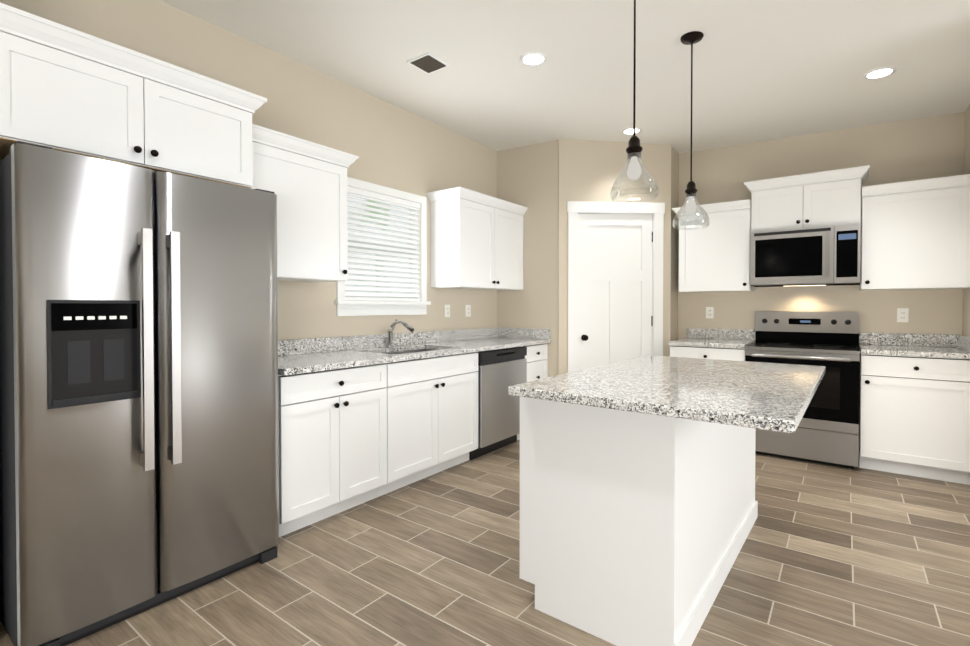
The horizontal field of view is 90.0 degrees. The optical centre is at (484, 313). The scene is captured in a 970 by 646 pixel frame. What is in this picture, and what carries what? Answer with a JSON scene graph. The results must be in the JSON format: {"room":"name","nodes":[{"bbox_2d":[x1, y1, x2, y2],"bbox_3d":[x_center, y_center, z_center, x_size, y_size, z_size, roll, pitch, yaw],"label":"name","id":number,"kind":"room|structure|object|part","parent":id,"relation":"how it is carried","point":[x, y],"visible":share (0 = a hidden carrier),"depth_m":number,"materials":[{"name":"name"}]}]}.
{"room":"kitchen","nodes":[
{"label":"kitchen","id":0,"kind":"room"},
{"bbox_2d":[0,0,496,339],"bbox_3d":[-1.833,-0.269,2.581,0.120,2.950,8.730,1,1,37],"label":"wall","id":1,"kind":"structure","parent":0,"point":[393,146],"depth_m":3.40,"materials":[{"name":"beige paint"}]},
{"bbox_2d":[0,3,266,187],"bbox_3d":[-1.655,-0.890,2.287,0.500,0.469,1.035,1,1,37],"label":"upper cabinet","id":2,"kind":"object","parent":1,"relation":"attached to","point":[63,88],"visible":0.98,"depth_m":2.06,"materials":[{"name":"white wood"}]},
{"bbox_2d":[250,124,358,281],"bbox_3d":[-1.201,-0.617,3.003,0.380,0.815,0.740,1,1,37],"label":"upper cabinet","id":3,"kind":"object","parent":1,"relation":"attached to","point":[304,181],"visible":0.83,"depth_m":2.93,"materials":[{"name":"white wood"}]},
{"bbox_2d":[334,177,430,315],"bbox_3d":[-0.836,-0.519,3.898,0.185,1.445,1.400,1,1,37],"label":"window","id":4,"kind":"structure","parent":1,"relation":"in","point":[377,234],"depth_m":3.95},
{"bbox_2d":[345,186,420,300],"bbox_3d":[-0.813,-0.519,3.881,0.053,0.841,0.792,1,1,37],"label":"window blinds","id":5,"kind":"object","parent":4,"relation":"attached to","point":[409,291],"visible":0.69,"depth_m":3.85,"materials":[{"name":"white plastic"}]},
{"bbox_2d":[445,305,449,316],"bbox_3d":[-0.347,-0.019,4.476,0.008,0.114,0.070,1,1,37],"label":"electrical outlet","id":6,"kind":"object","parent":1,"relation":"attached to","point":[447,310],"visible":1,"depth_m":4.47,"materials":[{"name":"white plastic"}]},
{"bbox_2d":[466,305,470,316],"bbox_3d":[-0.162,-0.022,4.725,0.008,0.114,0.070,1,1,37],"label":"electrical outlet","id":7,"kind":"object","parent":1,"relation":"attached to","point":[468,310],"visible":1,"depth_m":4.72,"materials":[{"name":"white plastic"}]},
{"bbox_2d":[427,187,527,289],"bbox_3d":[-0.040,-0.643,4.564,0.380,0.825,1.070,1,1,37],"label":"upper cabinet","id":8,"kind":"object","parent":1,"relation":"attached to","point":[476,240],"visible":1,"depth_m":4.29,"materials":[{"name":"white wood"}]},
{"bbox_2d":[0,439,969,645],"bbox_3d":[1.104,1.276,0.418,7.440,0.080,8.730,1,1,37],"label":"floor","id":9,"kind":"structure","parent":0,"point":[830,555],"depth_m":2.22,"materials":[{"name":"brown tile"}]},
{"bbox_2d":[0,141,278,645],"bbox_3d":[-1.544,0.308,2.207,0.740,1.807,0.947,1,1,37],"label":"refrigerator","id":10,"kind":"object","parent":9,"relation":"on","point":[138,391],"visible":1,"depth_m":1.89,"materials":[{"name":"grey metal"}]},
{"bbox_3d":[-1.393,0.144,1.845,0.069,0.945,0.402,1,1,37],"label":"panel","id":11,"kind":"part","parent":10,"relation":"part of","materials":[{"name":"grey metal"}]},
{"bbox_2d":[278,363,386,536],"bbox_3d":[-1.072,0.759,2.975,0.642,0.885,0.728,1,1,37],"label":"base cabinet","id":12,"kind":"object","parent":9,"relation":"on","point":[332,442],"visible":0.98,"depth_m":2.76,"materials":[{"name":"white wood"}]},
{"bbox_2d":[378,352,477,496],"bbox_3d":[-0.568,0.750,3.653,0.642,0.885,0.958,1,1,37],"label":"base cabinet","id":13,"kind":"object","parent":9,"relation":"on","point":[432,415],"visible":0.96,"depth_m":3.43,"materials":[{"name":"white wood"}]},
{"bbox_2d":[278,319,550,375],"bbox_3d":[-0.451,0.271,3.802,0.645,0.443,2.808,1,1,37],"label":"countertop","id":14,"kind":"structure","parent":13,"relation":"on","point":[299,356],"depth_m":3.68,"materials":[{"name":"stone"}]},
{"bbox_2d":[386,319,413,346],"bbox_3d":[-0.640,0.159,3.770,0.283,0.218,0.109,1,1,37],"label":"faucet","id":15,"kind":"object","parent":14,"relation":"on","point":[390,331],"depth_m":3.80,"materials":[{"name":"silver metal"}]},
{"bbox_2d":[469,347,526,459],"bbox_3d":[-0.066,0.746,4.307,0.608,0.875,0.680,1,1,37],"label":"dishwasher","id":16,"kind":"object","parent":9,"relation":"on","point":[500,371],"visible":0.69,"depth_m":4.06,"materials":[{"name":"grey metal"}]},
{"bbox_2d":[517,343,547,439],"bbox_3d":[0.258,0.735,4.763,0.642,0.885,0.426,1,1,37],"label":"base cabinet","id":17,"kind":"object","parent":9,"relation":"on","point":[536,356],"visible":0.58,"depth_m":4.60,"materials":[{"name":"white wood"}]},
{"bbox_2d":[508,355,825,645],"bbox_3d":[0.964,0.749,2.312,1.033,0.923,1.671,1,1,37],"label":"kitchen island","id":18,"kind":"object","parent":9,"relation":"on","point":[638,509],"visible":1,"depth_m":1.84,"materials":[{"name":"white wood"}]},
{"bbox_2d":[670,345,745,360],"bbox_3d":[2.129,0.738,4.535,0.624,0.885,0.642,1,1,37],"label":"base cabinet","id":19,"kind":"object","parent":9,"relation":"on","point":[732,354],"visible":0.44,"depth_m":4.28,"materials":[{"name":"white wood"}]},
{"bbox_2d":[669,328,754,348],"bbox_3d":[2.128,0.226,4.527,0.624,0.135,0.645,1,1,37],"label":"countertop","id":20,"kind":"structure","parent":19,"relation":"on","point":[724,338],"depth_m":4.64,"materials":[{"name":"stone"}]},
{"bbox_2d":[745,311,859,468],"bbox_3d":[2.667,0.589,4.085,0.766,1.195,0.718,1,1,37],"label":"range","id":21,"kind":"object","parent":9,"relation":"on","point":[827,431],"visible":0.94,"depth_m":3.84,"materials":[{"name":"grey metal"}]},
{"bbox_2d":[859,352,969,484],"bbox_3d":[3.251,0.749,3.700,0.626,0.885,0.642,1,1,37],"label":"base cabinet","id":22,"kind":"object","parent":9,"relation":"on","point":[914,415],"visible":0.96,"depth_m":3.48,"materials":[{"name":"white wood"}]},
{"bbox_2d":[859,332,969,358],"bbox_3d":[3.251,0.237,3.692,0.626,0.135,0.645,1,1,37],"label":"countertop","id":23,"kind":"structure","parent":22,"relation":"on","point":[931,345],"depth_m":3.79,"materials":[{"name":"stone"}]},
{"bbox_2d":[497,139,558,376],"bbox_3d":[0.458,-0.300,4.933,0.750,2.950,0.100,1,1,37],"label":"wall","id":24,"kind":"structure","parent":0,"point":[527,175],"depth_m":4.83,"materials":[{"name":"beige paint"}]},
{"bbox_2d":[159,0,969,152],"bbox_3d":[1.104,-1.611,0.379,7.440,0.217,8.730,1,1,37],"label":"ceiling","id":25,"kind":"structure","parent":0,"point":[765,70],"depth_m":3.08,"materials":[{"name":"white paint"}]},
{"bbox_2d":[407,52,449,73],"bbox_3d":[-0.374,-1.646,3.199,0.200,0.017,0.200,1,1,37],"label":"ceiling vent","id":26,"kind":"object","parent":25,"relation":"in","point":[428,63],"visible":0.98,"depth_m":3.18,"materials":[{"name":"grey metal"}]},
{"bbox_2d":[520,52,546,65],"bbox_3d":[0.310,-1.626,3.104,0.170,0.011,0.170,1,1,37],"label":"recessed light","id":27,"kind":"object","parent":25,"relation":"in","point":[533,58],"visible":1,"depth_m":3.10,"materials":[{"name":"white plastic"}]},
{"bbox_2d":[622,128,640,134],"bbox_3d":[1.321,-1.641,4.372,0.170,0.011,0.170,1,1,37],"label":"recessed light","id":28,"kind":"object","parent":25,"relation":"in","point":[627,131],"visible":0.81,"depth_m":4.37,"materials":[{"name":"white plastic"}]},
{"bbox_2d":[610,0,658,202],"bbox_3d":[0.636,-1.036,2.062,0.198,1.098,0.198,1,1,37],"label":"pendant light","id":29,"kind":"object","parent":25,"relation":"hanging from","point":[634,149],"visible":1,"depth_m":2.05,"materials":[{"name":"clear glass"}]},
{"bbox_2d":[673,31,709,229],"bbox_3d":[1.193,-1.046,2.803,0.198,1.098,0.198,1,1,37],"label":"pendant light","id":30,"kind":"object","parent":25,"relation":"hanging from","point":[691,39],"visible":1,"depth_m":2.79,"materials":[{"name":"clear glass"}]},
{"bbox_2d":[863,67,896,79],"bbox_3d":[2.570,-1.563,3.158,0.170,0.011,0.170,1,1,37],"label":"recessed light","id":31,"kind":"object","parent":25,"relation":"in","point":[881,72],"visible":1,"depth_m":3.15,"materials":[{"name":"white"}]},
{"bbox_2d":[558,139,670,374],"bbox_3d":[1.259,-0.298,4.758,1.111,2.950,0.100,0,1,-4],"label":"wall","id":32,"kind":"structure","parent":0,"point":[589,171],"depth_m":4.68,"materials":[{"name":"beige paint"}]},
{"bbox_2d":[578,213,652,370],"bbox_3d":[1.266,0.101,4.732,0.597,2.128,0.529,1,1,37],"label":"pantry door","id":33,"kind":"structure","parent":32,"relation":"in","point":[615,320],"depth_m":4.73,"materials":[{"name":"white wood"}]},
{"bbox_2d":[567,201,664,372],"bbox_3d":[1.265,0.052,4.754,0.960,2.250,0.120,0,1,-4],"label":"door frame","id":34,"kind":"structure","parent":32,"relation":"attached to","point":[656,211],"depth_m":4.68,"materials":[{"name":"white wood"}]},
{"bbox_2d":[670,147,678,340],"bbox_3d":[1.858,-0.300,4.914,0.100,2.950,0.340,1,1,37],"label":"wall","id":35,"kind":"structure","parent":0,"point":[674,248],"depth_m":4.90,"materials":[{"name":"beige paint"}]},
{"bbox_2d":[678,112,964,338],"bbox_3d":[3.720,-0.285,3.816,7.320,2.950,0.120,1,1,37],"label":"wall","id":36,"kind":"structure","parent":0,"point":[915,149],"depth_m":4.21,"materials":[{"name":"beige paint"}]},
{"bbox_2d":[706,307,713,317],"bbox_3d":[2.242,-0.004,4.839,0.070,0.114,0.008,1,1,37],"label":"electrical outlet","id":37,"kind":"object","parent":36,"relation":"attached to","point":[709,312],"visible":1,"depth_m":4.83,"materials":[{"name":"white plastic"}]},
{"bbox_2d":[672,199,754,291],"bbox_3d":[2.183,-0.609,4.639,0.666,0.805,0.380,1,1,37],"label":"upper cabinet","id":38,"kind":"object","parent":36,"relation":"attached to","point":[714,255],"visible":0.79,"depth_m":4.50,"materials":[{"name":"white wood"}]},
{"bbox_2d":[744,165,869,231],"bbox_3d":[2.765,-0.938,4.202,0.876,0.445,0.380,1,1,37],"label":"upper cabinet","id":39,"kind":"object","parent":36,"relation":"attached to","point":[826,198],"visible":0.83,"depth_m":4.06,"materials":[{"name":"white wood"}]},
{"bbox_2d":[750,223,860,286],"bbox_3d":[2.748,-0.474,4.181,0.768,0.472,0.445,1,1,37],"label":"microwave","id":40,"kind":"object","parent":39,"relation":"attached to","point":[821,256],"visible":1,"depth_m":4.02,"materials":[{"name":"grey metal"}]},
{"bbox_2d":[897,308,908,321],"bbox_3d":[3.417,0.018,3.966,0.070,0.114,0.008,1,1,37],"label":"electrical outlet","id":41,"kind":"object","parent":36,"relation":"attached to","point":[902,314],"visible":1,"depth_m":3.96,"materials":[{"name":"white plastic"}]},
{"bbox_2d":[860,174,969,289],"bbox_3d":[3.330,-0.591,3.787,0.624,0.807,0.380,1,1,37],"label":"upper cabinet","id":42,"kind":"object","parent":36,"relation":"attached to","point":[915,234],"visible":1,"depth_m":3.67,"materials":[{"name":"white wood"}]},
{"bbox_2d":[962,104,969,336],"bbox_3d":[3.230,-0.275,3.022,0.120,2.950,1.740,1,1,37],"label":"wall","id":43,"kind":"structure","parent":0,"point":[966,314],"depth_m":3.65,"materials":[{"name":"beige paint"}]}
]}

